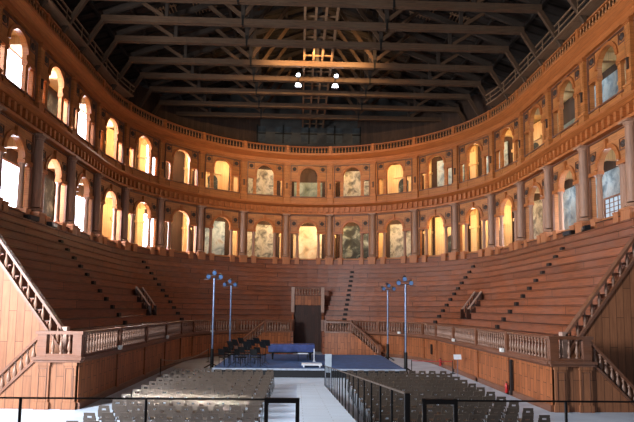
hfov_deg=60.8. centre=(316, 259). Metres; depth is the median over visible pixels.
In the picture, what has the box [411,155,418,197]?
pilaster
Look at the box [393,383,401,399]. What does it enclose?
chair
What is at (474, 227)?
pier
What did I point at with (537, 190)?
pier
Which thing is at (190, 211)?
bay
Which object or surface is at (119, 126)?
bay
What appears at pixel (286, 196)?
pilaster
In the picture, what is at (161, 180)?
pilaster
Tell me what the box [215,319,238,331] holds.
balustrade
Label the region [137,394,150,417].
chair
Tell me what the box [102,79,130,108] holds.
balustrade
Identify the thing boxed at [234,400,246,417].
chair
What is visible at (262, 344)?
music stand
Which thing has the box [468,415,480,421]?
chair
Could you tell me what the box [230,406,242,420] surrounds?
chair
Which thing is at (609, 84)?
painting
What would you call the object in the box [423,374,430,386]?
chair
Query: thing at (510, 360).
wall slot
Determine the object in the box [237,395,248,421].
chair
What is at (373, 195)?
pilaster
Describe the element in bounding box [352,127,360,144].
blind window
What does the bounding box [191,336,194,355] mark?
pilaster strip
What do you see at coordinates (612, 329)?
wall
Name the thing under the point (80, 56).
balustrade
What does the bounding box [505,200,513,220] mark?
pier
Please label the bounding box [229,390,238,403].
chair
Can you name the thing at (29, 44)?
bay
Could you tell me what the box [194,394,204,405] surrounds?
chair
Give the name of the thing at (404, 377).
chair
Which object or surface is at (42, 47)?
pilaster
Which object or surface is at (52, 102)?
painting
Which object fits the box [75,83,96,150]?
bay
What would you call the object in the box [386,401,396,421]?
chair
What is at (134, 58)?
roof truss
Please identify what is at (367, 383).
chair
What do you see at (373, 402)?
chair
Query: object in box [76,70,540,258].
wall
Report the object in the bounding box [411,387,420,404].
chair
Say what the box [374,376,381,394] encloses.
chair
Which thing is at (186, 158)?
pier
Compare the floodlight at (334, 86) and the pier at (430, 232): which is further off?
the pier at (430, 232)
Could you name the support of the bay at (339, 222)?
on the floor
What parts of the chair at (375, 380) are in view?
backrest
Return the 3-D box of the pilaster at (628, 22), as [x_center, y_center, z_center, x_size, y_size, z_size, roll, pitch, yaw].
[14.081,-9.043,24.321,0.400,3.740,0.580,1,-5,-2]
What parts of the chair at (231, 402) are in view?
backrest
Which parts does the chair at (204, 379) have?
backrest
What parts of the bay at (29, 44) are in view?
spandrel frame, spandrel frame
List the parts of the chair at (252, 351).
backrest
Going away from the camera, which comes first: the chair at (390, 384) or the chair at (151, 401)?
the chair at (151, 401)
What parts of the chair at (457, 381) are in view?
backrest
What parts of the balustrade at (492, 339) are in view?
post, handrail, rail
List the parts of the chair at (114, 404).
backrest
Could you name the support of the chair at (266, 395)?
on the floor at (284, 387)
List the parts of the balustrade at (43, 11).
handrail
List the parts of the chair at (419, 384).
backrest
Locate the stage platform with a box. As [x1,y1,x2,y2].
[212,354,405,377]
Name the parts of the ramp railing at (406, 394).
post, post, post, post, post, post, rail, post, post, post, post, post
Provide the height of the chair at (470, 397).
0.832 m
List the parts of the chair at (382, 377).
backrest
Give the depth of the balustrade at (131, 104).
41.10 m
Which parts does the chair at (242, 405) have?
backrest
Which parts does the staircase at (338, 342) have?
post, handrail, rail, stair handrail, newel post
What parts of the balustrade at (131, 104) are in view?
handrail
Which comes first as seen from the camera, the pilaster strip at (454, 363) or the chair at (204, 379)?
the chair at (204, 379)
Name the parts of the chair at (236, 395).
backrest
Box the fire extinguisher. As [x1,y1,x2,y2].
[505,381,507,392]
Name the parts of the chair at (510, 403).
backrest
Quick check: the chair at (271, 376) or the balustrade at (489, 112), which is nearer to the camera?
the chair at (271, 376)
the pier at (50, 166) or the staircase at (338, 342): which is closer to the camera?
the pier at (50, 166)
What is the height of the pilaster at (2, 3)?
3.740 m
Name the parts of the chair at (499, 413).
backrest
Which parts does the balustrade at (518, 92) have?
handrail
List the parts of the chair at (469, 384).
backrest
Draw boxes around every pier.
[0,36,21,48]
[7,136,16,147]
[23,161,54,198]
[31,331,93,409]
[49,70,57,79]
[54,179,82,213]
[105,120,113,141]
[135,203,145,245]
[137,139,147,171]
[182,214,191,251]
[184,154,193,182]
[232,231,236,255]
[233,176,237,191]
[379,179,382,194]
[379,233,382,257]
[423,160,432,188]
[423,219,432,254]
[469,146,478,178]
[469,209,479,251]
[505,129,518,160]
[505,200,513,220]
[534,108,557,118]
[535,187,558,210]
[536,336,597,412]
[564,84,573,92]
[565,171,572,178]
[603,52,625,84]
[605,149,615,160]
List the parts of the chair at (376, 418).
backrest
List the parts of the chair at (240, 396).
backrest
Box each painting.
[43,177,54,220]
[47,92,57,116]
[204,221,224,254]
[247,224,272,257]
[248,169,273,194]
[293,226,321,258]
[294,182,321,196]
[342,226,367,258]
[343,171,368,195]
[390,224,410,257]
[437,160,464,186]
[486,141,508,173]
[533,200,542,238]
[563,186,575,229]
[564,118,574,128]
[594,69,617,106]
[595,167,619,216]
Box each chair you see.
[83,413,95,421]
[98,405,115,420]
[101,412,113,421]
[112,399,122,418]
[115,405,132,420]
[120,412,132,421]
[121,394,131,404]
[126,400,137,412]
[132,389,141,403]
[132,406,143,420]
[136,413,148,421]
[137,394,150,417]
[141,385,149,397]
[142,400,153,420]
[146,389,155,397]
[148,405,162,420]
[149,381,157,388]
[150,394,162,420]
[153,385,161,397]
[154,413,166,421]
[156,378,164,397]
[158,400,171,420]
[159,389,169,409]
[162,381,170,397]
[163,374,170,383]
[164,406,180,420]
[166,394,175,405]
[167,378,174,387]
[168,385,179,403]
[169,371,176,380]
[172,400,186,420]
[173,374,180,384]
[173,381,181,389]
[173,389,182,397]
[173,413,184,421]
[178,378,186,392]
[179,371,186,380]
[180,394,190,405]
[181,385,189,393]
[181,406,196,419]
[185,369,191,377]
[185,374,192,388]
[185,381,194,397]
[186,390,196,409]
[187,400,201,420]
[190,378,198,392]
[190,413,202,421]
[192,385,202,409]
[194,369,201,377]
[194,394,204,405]
[196,375,203,388]
[197,406,211,420]
[198,381,206,397]
[201,372,208,380]
[201,390,210,409]
[203,378,210,388]
[204,400,217,412]
[205,385,214,394]
[207,413,219,421]
[208,375,215,384]
[209,395,218,405]
[210,381,218,392]
[213,406,224,420]
[214,390,223,397]
[215,369,222,377]
[215,378,223,387]
[218,349,229,366]
[218,375,225,393]
[219,385,228,397]
[219,400,230,417]
[222,382,230,392]
[223,347,234,362]
[223,372,231,389]
[224,394,233,416]
[224,413,236,421]
[226,378,234,387]
[228,346,238,359]
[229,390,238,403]
[230,375,237,384]
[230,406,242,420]
[232,372,240,388]
[232,385,241,394]
[234,349,246,366]
[234,381,243,403]
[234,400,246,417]
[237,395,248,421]
[238,347,248,363]
[238,378,246,388]
[240,375,247,381]
[242,390,251,397]
[242,413,254,421]
[243,372,250,381]
[245,385,254,396]
[246,369,252,377]
[247,382,255,394]
[247,406,259,421]
[249,400,261,421]
[250,349,260,365]
[250,378,257,388]
[252,375,259,384]
[252,395,263,418]
[254,347,264,362]
[254,372,260,381]
[256,369,262,377]
[256,390,264,401]
[257,386,267,396]
[259,382,269,404]
[261,378,269,395]
[263,375,271,389]
[265,372,272,391]
[267,369,273,387]
[350,376,357,396]
[351,379,361,399]
[354,383,362,405]
[359,373,366,382]
[359,386,367,397]
[359,391,372,415]
[365,379,373,398]
[365,396,376,421]
[367,401,378,421]
[370,373,376,379]
[372,386,381,410]
[372,407,386,421]
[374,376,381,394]
[376,391,385,400]
[377,370,384,378]
[381,373,388,382]
[381,383,388,393]
[381,396,389,418]
[381,414,390,421]
[385,376,391,385]
[386,387,394,395]
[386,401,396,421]
[389,379,396,389]
[389,391,399,410]
[392,373,398,382]
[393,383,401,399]
[393,407,402,420]
[395,376,403,394]
[395,396,403,418]
[397,414,403,421]
[398,387,407,410]
[398,401,411,413]
[401,379,408,389]
[403,373,409,382]
[406,383,414,399]
[408,376,415,390]
[410,396,419,406]
[410,407,418,421]
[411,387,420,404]
[412,379,419,389]
[413,373,420,382]
[413,401,421,413]
[415,383,425,399]
[417,391,426,400]
[417,414,428,421]
[418,376,425,385]
[419,371,425,379]
[421,387,432,404]
[421,407,435,421]
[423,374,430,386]
[423,380,431,394]
[425,396,433,406]
[429,404,442,414]
[430,376,437,386]
[430,391,440,410]
[432,383,439,394]
[433,414,445,421]
[434,374,441,382]
[435,380,443,394]
[436,387,446,410]
[437,407,452,421]
[439,396,448,410]
[440,376,448,390]
[442,374,452,390]
[444,383,452,405]
[445,391,454,405]
[448,380,455,386]
[451,387,459,395]
[451,414,463,421]
[452,377,459,386]
[455,383,463,390]
[455,396,463,408]
[458,391,468,410]
[458,408,469,421]
[459,380,467,389]
[462,402,473,414]
[463,383,475,394]
[464,387,472,399]
[468,396,477,407]
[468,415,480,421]
[472,408,484,421]
[473,392,482,403]
[476,387,484,395]
[477,396,491,413]
[477,402,488,417]
[485,408,501,421]
[486,392,494,403]
[486,415,498,421]
[488,402,503,421]
[491,396,505,417]
[501,408,517,421]
[503,402,518,417]
[504,415,516,421]
[516,408,533,421]
[521,415,533,421]
[538,415,549,421]
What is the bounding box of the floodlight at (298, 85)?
[295,78,301,88]
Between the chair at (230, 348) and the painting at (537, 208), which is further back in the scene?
the painting at (537, 208)
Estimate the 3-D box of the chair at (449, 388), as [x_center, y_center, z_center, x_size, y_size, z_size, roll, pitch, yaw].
[4.791,4.974,20.028,0.385,0.832,0.496,1,-5,-2]
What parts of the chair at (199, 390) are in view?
backrest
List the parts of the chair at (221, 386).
backrest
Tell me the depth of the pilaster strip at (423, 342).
36.95 m
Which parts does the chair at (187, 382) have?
backrest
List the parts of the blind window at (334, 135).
panel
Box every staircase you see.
[0,336,37,408]
[231,319,291,353]
[324,320,384,356]
[591,341,633,411]
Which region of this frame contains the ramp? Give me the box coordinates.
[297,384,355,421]
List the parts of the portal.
pale post, lintel panel, handrail, pale post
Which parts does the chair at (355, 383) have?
backrest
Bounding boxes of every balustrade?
[0,234,69,352]
[27,0,47,20]
[43,13,79,57]
[75,51,103,85]
[82,327,121,356]
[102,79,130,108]
[122,324,148,347]
[127,102,164,125]
[148,322,167,341]
[163,119,202,139]
[168,321,182,337]
[183,320,195,333]
[195,319,214,332]
[202,132,243,147]
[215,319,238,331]
[239,319,263,330]
[243,141,285,152]
[266,319,294,330]
[286,145,328,153]
[321,320,349,331]
[329,144,370,153]
[353,320,376,332]
[371,138,412,150]
[377,321,400,333]
[401,322,420,334]
[413,127,451,144]
[421,322,434,336]
[435,323,451,340]
[452,112,486,133]
[452,325,474,345]
[474,328,504,351]
[487,92,514,118]
[505,331,549,360]
[515,66,541,98]
[541,32,574,72]
[559,234,633,357]
[575,0,617,40]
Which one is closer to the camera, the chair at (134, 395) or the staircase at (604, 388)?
the chair at (134, 395)
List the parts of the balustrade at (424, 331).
post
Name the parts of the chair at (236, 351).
backrest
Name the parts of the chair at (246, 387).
backrest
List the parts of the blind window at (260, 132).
panel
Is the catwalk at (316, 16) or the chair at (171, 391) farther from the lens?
the catwalk at (316, 16)
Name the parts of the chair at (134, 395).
backrest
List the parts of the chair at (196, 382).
backrest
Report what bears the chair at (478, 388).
on the floor at (284, 387)
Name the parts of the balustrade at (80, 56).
handrail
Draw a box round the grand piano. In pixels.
[268,343,314,359]
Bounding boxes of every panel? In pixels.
[154,4,176,15]
[192,3,216,14]
[325,354,332,386]
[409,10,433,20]
[449,12,469,24]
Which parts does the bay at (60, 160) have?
panel moulding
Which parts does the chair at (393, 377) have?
backrest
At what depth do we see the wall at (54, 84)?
33.15 m
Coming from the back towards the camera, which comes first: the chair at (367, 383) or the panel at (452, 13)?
the panel at (452, 13)
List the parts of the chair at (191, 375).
backrest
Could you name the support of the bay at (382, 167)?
on the trim at (19, 108)
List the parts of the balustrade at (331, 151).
handrail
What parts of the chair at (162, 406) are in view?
backrest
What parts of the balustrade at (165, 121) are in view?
post, handrail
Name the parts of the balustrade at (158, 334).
rail, handrail, post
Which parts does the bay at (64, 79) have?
spandrel frame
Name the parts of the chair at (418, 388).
backrest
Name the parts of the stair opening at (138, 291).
handrail, board, handrail, post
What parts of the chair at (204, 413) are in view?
backrest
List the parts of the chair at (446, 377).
backrest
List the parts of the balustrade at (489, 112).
handrail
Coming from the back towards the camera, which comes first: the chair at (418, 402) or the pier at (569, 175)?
the pier at (569, 175)
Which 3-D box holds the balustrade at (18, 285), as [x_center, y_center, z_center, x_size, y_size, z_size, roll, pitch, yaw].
[-11.461,-0.219,19.799,4.920,7.344,0.280,1,-5,-2]
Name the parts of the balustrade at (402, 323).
post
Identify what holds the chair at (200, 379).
on the floor at (284, 387)
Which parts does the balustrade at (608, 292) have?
newel post, rail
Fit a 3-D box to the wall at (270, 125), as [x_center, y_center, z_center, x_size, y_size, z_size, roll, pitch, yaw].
[-0.754,-13.778,52.154,36.400,8.650,0.200,1,-5,-2]
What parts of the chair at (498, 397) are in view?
backrest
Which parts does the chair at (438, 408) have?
backrest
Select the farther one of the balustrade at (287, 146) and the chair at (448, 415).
the balustrade at (287, 146)
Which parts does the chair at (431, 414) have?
backrest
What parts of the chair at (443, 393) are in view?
backrest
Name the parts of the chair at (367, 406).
backrest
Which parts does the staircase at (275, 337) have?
stair handrail, rail, post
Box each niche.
[102,198,130,240]
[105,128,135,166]
[205,161,228,189]
[388,164,410,193]
[435,217,464,254]
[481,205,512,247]
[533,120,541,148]
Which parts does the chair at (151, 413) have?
backrest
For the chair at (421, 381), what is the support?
on the floor at (284, 387)
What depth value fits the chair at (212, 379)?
21.56 m
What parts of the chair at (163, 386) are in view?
backrest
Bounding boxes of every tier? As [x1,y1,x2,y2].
[0,210,633,268]
[0,217,633,272]
[0,226,632,277]
[0,244,632,286]
[0,253,625,290]
[1,205,620,264]
[1,234,632,281]
[7,264,618,295]
[14,275,611,300]
[22,287,604,305]
[30,298,597,314]
[37,309,590,325]
[44,314,582,335]
[55,320,573,345]
[70,325,558,354]
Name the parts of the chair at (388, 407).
backrest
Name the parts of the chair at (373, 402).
backrest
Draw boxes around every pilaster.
[0,0,5,78]
[33,42,47,111]
[68,76,78,136]
[94,102,103,155]
[122,123,130,172]
[158,139,166,184]
[198,151,205,193]
[240,159,247,199]
[283,163,289,202]
[327,164,332,202]
[370,162,376,201]
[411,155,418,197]
[451,145,458,190]
[487,131,494,179]
[517,112,524,164]
[543,88,552,146]
[577,57,588,124]
[621,16,633,94]
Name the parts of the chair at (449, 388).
backrest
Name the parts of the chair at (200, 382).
backrest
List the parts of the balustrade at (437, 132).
handrail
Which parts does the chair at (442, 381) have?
backrest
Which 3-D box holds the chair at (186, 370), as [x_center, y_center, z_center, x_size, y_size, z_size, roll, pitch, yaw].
[-5.616,5.179,23.656,0.385,0.832,0.496,1,-5,-4]
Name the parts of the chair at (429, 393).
backrest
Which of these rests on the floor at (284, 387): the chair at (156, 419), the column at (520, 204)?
the chair at (156, 419)
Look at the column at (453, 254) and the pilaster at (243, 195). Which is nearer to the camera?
the column at (453, 254)
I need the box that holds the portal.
[291,287,324,353]
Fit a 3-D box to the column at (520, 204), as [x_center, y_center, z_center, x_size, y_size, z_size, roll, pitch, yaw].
[13.471,-2.841,35.750,0.780,4.600,0.760,1,-5,-2]
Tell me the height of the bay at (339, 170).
3.760 m
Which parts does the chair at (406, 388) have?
backrest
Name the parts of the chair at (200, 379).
backrest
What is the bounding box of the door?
[293,305,320,351]
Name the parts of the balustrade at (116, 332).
rail, handrail, post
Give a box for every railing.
[0,397,633,421]
[324,365,409,421]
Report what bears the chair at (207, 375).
on the floor at (284, 387)
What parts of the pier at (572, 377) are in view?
post, panel moulding, cornice, handrail, rail, post, panel moulding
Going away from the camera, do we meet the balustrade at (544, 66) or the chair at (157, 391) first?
the chair at (157, 391)
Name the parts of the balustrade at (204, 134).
handrail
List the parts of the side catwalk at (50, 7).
handrail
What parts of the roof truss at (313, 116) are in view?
queen post, queen post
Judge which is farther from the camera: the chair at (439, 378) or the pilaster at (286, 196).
the pilaster at (286, 196)
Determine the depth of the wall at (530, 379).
25.32 m
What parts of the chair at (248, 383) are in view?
backrest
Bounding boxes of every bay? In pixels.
[0,8,37,103]
[0,111,34,214]
[32,140,68,230]
[42,51,71,130]
[73,161,94,239]
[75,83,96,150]
[99,177,122,248]
[100,108,124,168]
[127,190,158,253]
[128,127,159,182]
[163,200,198,258]
[164,142,199,192]
[203,207,240,261]
[204,153,241,198]
[245,212,283,263]
[246,160,284,201]
[289,164,327,202]
[289,215,329,264]
[330,214,370,264]
[332,163,370,202]
[375,211,411,263]
[376,157,412,200]
[418,148,452,196]
[418,205,456,261]
[457,197,487,258]
[458,135,489,188]
[493,185,516,253]
[494,117,518,176]
[523,95,545,159]
[523,170,544,246]
[551,65,580,141]
[551,151,579,238]
[586,26,625,117]
[587,125,626,228]
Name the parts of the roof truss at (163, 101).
queen post, queen post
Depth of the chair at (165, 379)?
21.48 m
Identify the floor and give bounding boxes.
[0,352,633,421]
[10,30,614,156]
[12,148,604,185]
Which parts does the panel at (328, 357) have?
panel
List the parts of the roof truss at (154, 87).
post, queen post, queen post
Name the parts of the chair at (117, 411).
backrest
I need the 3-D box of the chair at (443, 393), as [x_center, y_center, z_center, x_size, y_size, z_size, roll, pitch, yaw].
[4.335,4.879,19.047,0.385,0.832,0.496,1,-5,-1]
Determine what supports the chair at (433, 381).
on the floor at (284, 387)
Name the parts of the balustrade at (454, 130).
handrail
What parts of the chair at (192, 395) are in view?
backrest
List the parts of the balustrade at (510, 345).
post, handrail, rail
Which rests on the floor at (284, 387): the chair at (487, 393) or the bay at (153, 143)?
the chair at (487, 393)
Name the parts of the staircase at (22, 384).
rail, handrail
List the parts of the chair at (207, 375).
backrest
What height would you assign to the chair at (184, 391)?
0.832 m
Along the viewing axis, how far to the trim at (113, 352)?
26.40 m
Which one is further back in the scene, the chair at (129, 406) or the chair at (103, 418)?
the chair at (129, 406)
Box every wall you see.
[0,266,59,384]
[3,85,57,220]
[75,333,256,408]
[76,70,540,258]
[204,74,414,152]
[324,335,554,407]
[558,63,617,189]
[570,264,633,399]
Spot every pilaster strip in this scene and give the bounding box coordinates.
[115,353,120,390]
[143,347,146,378]
[164,342,166,366]
[179,338,181,362]
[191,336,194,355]
[377,335,380,348]
[401,337,404,355]
[422,338,424,357]
[435,340,437,364]
[453,345,455,371]
[475,350,478,381]
[506,357,509,394]
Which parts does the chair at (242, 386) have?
backrest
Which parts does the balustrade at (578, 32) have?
post, handrail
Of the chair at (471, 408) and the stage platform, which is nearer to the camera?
the chair at (471, 408)
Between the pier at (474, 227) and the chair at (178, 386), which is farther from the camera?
the pier at (474, 227)
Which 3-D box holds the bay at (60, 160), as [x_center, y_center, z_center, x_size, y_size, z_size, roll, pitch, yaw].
[-14.137,-3.846,28.910,0.650,4.750,3.985,1,-5,-2]
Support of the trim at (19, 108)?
attached to the wall at (244, 129)
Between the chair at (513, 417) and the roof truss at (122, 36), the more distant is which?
the roof truss at (122, 36)
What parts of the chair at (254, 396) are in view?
backrest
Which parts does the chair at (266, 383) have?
backrest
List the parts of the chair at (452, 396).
backrest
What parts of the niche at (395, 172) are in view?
dark doorway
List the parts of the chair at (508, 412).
backrest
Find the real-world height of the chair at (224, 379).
0.832 m
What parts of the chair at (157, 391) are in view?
backrest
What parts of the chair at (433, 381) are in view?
backrest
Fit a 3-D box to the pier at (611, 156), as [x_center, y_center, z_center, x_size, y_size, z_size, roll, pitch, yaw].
[15.360,-3.514,27.867,1.850,4.600,0.800,1,-5,-2]
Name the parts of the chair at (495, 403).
backrest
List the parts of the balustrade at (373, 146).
handrail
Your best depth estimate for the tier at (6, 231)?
36.25 m
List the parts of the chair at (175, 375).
backrest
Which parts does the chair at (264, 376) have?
backrest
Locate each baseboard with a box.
[77,352,231,408]
[382,353,552,411]
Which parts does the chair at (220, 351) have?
backrest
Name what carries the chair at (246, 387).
on the floor at (284, 387)
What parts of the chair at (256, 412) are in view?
backrest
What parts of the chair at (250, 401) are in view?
backrest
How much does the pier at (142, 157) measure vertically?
4.300 m
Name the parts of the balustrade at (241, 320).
handrail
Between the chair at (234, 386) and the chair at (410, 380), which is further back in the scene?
the chair at (410, 380)
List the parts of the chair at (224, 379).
backrest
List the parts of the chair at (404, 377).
backrest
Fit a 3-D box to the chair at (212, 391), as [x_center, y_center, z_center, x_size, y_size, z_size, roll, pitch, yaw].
[-3.686,4.759,18.770,0.385,0.832,0.496,1,-5,1]
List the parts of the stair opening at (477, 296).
handrail, board, handrail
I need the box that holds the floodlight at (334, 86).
[332,84,337,89]
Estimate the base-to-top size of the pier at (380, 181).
4.300 m
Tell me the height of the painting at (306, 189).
2.450 m
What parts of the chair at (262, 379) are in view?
backrest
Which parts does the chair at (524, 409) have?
backrest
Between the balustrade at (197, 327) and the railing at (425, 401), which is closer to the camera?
the railing at (425, 401)
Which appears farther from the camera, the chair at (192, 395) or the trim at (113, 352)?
the trim at (113, 352)
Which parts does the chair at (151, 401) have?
backrest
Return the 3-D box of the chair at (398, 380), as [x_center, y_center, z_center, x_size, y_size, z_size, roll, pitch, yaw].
[3.320,5.135,22.003,0.385,0.832,0.496,1,-5,-5]
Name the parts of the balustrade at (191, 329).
post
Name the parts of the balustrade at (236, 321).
rail, post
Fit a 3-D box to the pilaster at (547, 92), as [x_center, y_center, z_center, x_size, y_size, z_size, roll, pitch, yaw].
[13.815,-8.326,32.254,0.400,3.740,0.580,1,-5,-2]
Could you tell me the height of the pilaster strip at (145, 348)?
1.550 m
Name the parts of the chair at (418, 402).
backrest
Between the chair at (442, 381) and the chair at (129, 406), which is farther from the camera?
the chair at (442, 381)
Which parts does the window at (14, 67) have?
pane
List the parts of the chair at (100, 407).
backrest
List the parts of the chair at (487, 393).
backrest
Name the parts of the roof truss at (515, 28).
post, queen post, king post, queen post, post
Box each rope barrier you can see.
[158,348,208,375]
[411,360,455,373]
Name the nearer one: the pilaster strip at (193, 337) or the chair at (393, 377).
the chair at (393, 377)
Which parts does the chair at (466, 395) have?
backrest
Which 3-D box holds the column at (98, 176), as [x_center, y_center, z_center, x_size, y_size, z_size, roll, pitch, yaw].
[-14.212,-3.252,34.859,0.780,4.600,0.760,1,-5,-2]
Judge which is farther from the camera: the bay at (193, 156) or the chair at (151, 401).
the bay at (193, 156)
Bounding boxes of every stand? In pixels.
[204,269,222,368]
[223,278,237,358]
[227,341,233,366]
[231,339,239,363]
[242,341,251,367]
[246,339,254,363]
[253,338,259,361]
[258,341,266,367]
[261,340,269,364]
[381,283,395,360]
[396,275,412,372]
[453,354,461,375]
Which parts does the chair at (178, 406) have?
backrest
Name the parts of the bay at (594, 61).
spandrel frame, spandrel frame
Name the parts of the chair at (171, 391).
backrest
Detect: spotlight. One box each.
[23,214,39,221]
[46,222,56,227]
[562,230,574,235]
[581,225,590,231]
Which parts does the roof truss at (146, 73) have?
post, queen post, king post, queen post, post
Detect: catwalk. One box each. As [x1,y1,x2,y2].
[29,0,134,97]
[302,7,339,127]
[485,0,615,107]
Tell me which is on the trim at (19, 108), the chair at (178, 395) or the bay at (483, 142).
the bay at (483, 142)
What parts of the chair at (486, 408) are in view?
backrest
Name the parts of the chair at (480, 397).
backrest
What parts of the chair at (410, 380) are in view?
backrest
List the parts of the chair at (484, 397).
backrest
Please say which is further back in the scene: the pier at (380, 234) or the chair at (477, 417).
the pier at (380, 234)
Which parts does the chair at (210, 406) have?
backrest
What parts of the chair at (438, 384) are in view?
backrest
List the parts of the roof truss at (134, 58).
post, queen post, king post, queen post, post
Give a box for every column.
[0,104,6,209]
[30,133,48,223]
[65,155,80,234]
[92,173,104,242]
[121,187,132,250]
[155,197,167,255]
[195,205,206,259]
[238,210,247,261]
[282,213,290,263]
[325,214,333,264]
[367,213,376,263]
[409,209,419,262]
[448,203,459,259]
[484,194,494,255]
[513,181,523,249]
[540,165,552,242]
[573,145,589,232]
[618,117,633,220]
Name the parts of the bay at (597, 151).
spandrel frame, spandrel frame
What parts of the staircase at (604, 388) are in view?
rail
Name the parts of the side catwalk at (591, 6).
handrail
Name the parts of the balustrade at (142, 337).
handrail, rail, post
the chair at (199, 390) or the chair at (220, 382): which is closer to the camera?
the chair at (199, 390)
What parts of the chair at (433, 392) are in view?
backrest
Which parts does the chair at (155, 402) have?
backrest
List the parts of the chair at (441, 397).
backrest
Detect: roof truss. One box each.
[39,0,587,23]
[61,0,563,46]
[79,0,543,65]
[94,4,526,82]
[111,6,509,99]
[122,12,496,112]
[134,30,484,121]
[147,48,468,128]
[176,60,441,122]
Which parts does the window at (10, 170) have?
frame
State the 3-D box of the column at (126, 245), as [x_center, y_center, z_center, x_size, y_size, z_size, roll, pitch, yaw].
[-13.781,-2.892,38.761,0.780,4.600,0.760,-1,-5,14]
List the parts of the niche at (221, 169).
dark doorway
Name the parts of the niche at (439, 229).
dark doorway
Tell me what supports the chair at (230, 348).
on the stage platform
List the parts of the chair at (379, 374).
backrest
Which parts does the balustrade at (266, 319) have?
handrail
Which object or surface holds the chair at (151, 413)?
on the floor at (284, 387)
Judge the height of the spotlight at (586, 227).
0.300 m
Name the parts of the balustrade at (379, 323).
post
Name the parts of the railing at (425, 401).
post, rail, post, post, post, post, post, rail, post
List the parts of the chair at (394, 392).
backrest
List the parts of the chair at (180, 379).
backrest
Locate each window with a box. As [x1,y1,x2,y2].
[1,158,18,206]
[6,48,28,92]
[75,194,84,230]
[78,110,85,138]
[143,213,152,246]
[146,145,154,174]
[256,124,265,142]
[275,125,291,143]
[301,126,316,143]
[326,126,342,144]
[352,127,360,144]
[603,193,620,217]
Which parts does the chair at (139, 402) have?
backrest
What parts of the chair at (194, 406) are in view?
backrest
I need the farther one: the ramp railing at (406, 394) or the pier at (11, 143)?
the pier at (11, 143)
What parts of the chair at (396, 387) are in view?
backrest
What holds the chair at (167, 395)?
on the floor at (284, 387)
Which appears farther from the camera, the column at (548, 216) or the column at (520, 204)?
the column at (520, 204)
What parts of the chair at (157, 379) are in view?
backrest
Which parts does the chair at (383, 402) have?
backrest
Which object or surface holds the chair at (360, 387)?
on the floor at (284, 387)
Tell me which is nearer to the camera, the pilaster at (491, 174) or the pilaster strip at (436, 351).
the pilaster strip at (436, 351)
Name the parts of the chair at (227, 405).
backrest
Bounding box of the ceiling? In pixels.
[52,0,589,106]
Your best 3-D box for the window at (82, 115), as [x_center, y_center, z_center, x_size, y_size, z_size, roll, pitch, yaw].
[-16.459,-8.577,37.823,0.160,3.770,2.700,0,-5,7]
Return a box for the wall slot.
[509,359,512,394]
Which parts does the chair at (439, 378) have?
backrest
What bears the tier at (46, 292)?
on the tier at (54, 303)
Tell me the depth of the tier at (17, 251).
34.28 m
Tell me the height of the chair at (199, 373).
0.832 m
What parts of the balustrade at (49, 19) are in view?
post, handrail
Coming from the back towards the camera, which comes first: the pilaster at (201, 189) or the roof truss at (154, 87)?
the pilaster at (201, 189)
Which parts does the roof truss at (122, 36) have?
post, queen post, king post, queen post, post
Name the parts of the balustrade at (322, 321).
post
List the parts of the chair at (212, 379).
backrest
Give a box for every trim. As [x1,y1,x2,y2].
[0,79,633,214]
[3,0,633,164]
[80,331,259,362]
[341,331,550,366]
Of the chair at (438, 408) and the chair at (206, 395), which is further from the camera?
the chair at (206, 395)
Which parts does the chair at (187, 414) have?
backrest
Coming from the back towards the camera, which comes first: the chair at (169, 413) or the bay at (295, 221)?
the bay at (295, 221)
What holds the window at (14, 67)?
in the wall at (11, 155)
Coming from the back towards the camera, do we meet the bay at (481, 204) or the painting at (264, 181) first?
the painting at (264, 181)
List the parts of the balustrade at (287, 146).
handrail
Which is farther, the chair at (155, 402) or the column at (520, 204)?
the column at (520, 204)
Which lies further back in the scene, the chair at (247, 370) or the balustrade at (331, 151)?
the balustrade at (331, 151)
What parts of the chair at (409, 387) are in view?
backrest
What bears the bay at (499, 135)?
on the trim at (19, 108)
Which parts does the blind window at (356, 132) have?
panel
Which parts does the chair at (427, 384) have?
backrest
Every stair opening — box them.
[135,286,156,314]
[460,291,481,318]
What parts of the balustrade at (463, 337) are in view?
post, handrail, rail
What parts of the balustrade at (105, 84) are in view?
handrail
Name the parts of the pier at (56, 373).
panel moulding, post, rail, handrail, cornice, panel moulding, post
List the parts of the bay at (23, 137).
spandrel frame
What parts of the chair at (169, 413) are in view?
backrest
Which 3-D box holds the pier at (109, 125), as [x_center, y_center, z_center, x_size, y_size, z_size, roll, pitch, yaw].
[-15.291,-8.282,39.657,1.850,4.300,0.800,-1,-5,14]
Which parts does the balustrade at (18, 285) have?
rail, newel post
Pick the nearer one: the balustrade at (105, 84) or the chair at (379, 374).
the chair at (379, 374)
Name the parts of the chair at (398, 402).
backrest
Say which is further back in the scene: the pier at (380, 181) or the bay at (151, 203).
the pier at (380, 181)
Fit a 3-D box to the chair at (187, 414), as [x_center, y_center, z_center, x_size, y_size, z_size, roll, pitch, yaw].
[-3.538,4.407,14.880,0.385,0.832,0.496,1,-5,1]
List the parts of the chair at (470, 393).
backrest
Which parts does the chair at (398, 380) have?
backrest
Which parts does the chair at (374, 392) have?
backrest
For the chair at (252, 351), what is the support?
on the stage platform
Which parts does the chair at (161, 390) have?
backrest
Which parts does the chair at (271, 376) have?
backrest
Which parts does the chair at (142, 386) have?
backrest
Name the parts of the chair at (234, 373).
backrest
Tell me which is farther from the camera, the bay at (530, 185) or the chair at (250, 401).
the bay at (530, 185)
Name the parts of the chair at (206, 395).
backrest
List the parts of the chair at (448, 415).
backrest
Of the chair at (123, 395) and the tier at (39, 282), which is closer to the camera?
the chair at (123, 395)
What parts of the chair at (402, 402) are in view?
backrest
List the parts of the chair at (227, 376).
backrest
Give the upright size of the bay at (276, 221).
4.750 m
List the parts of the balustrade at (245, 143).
handrail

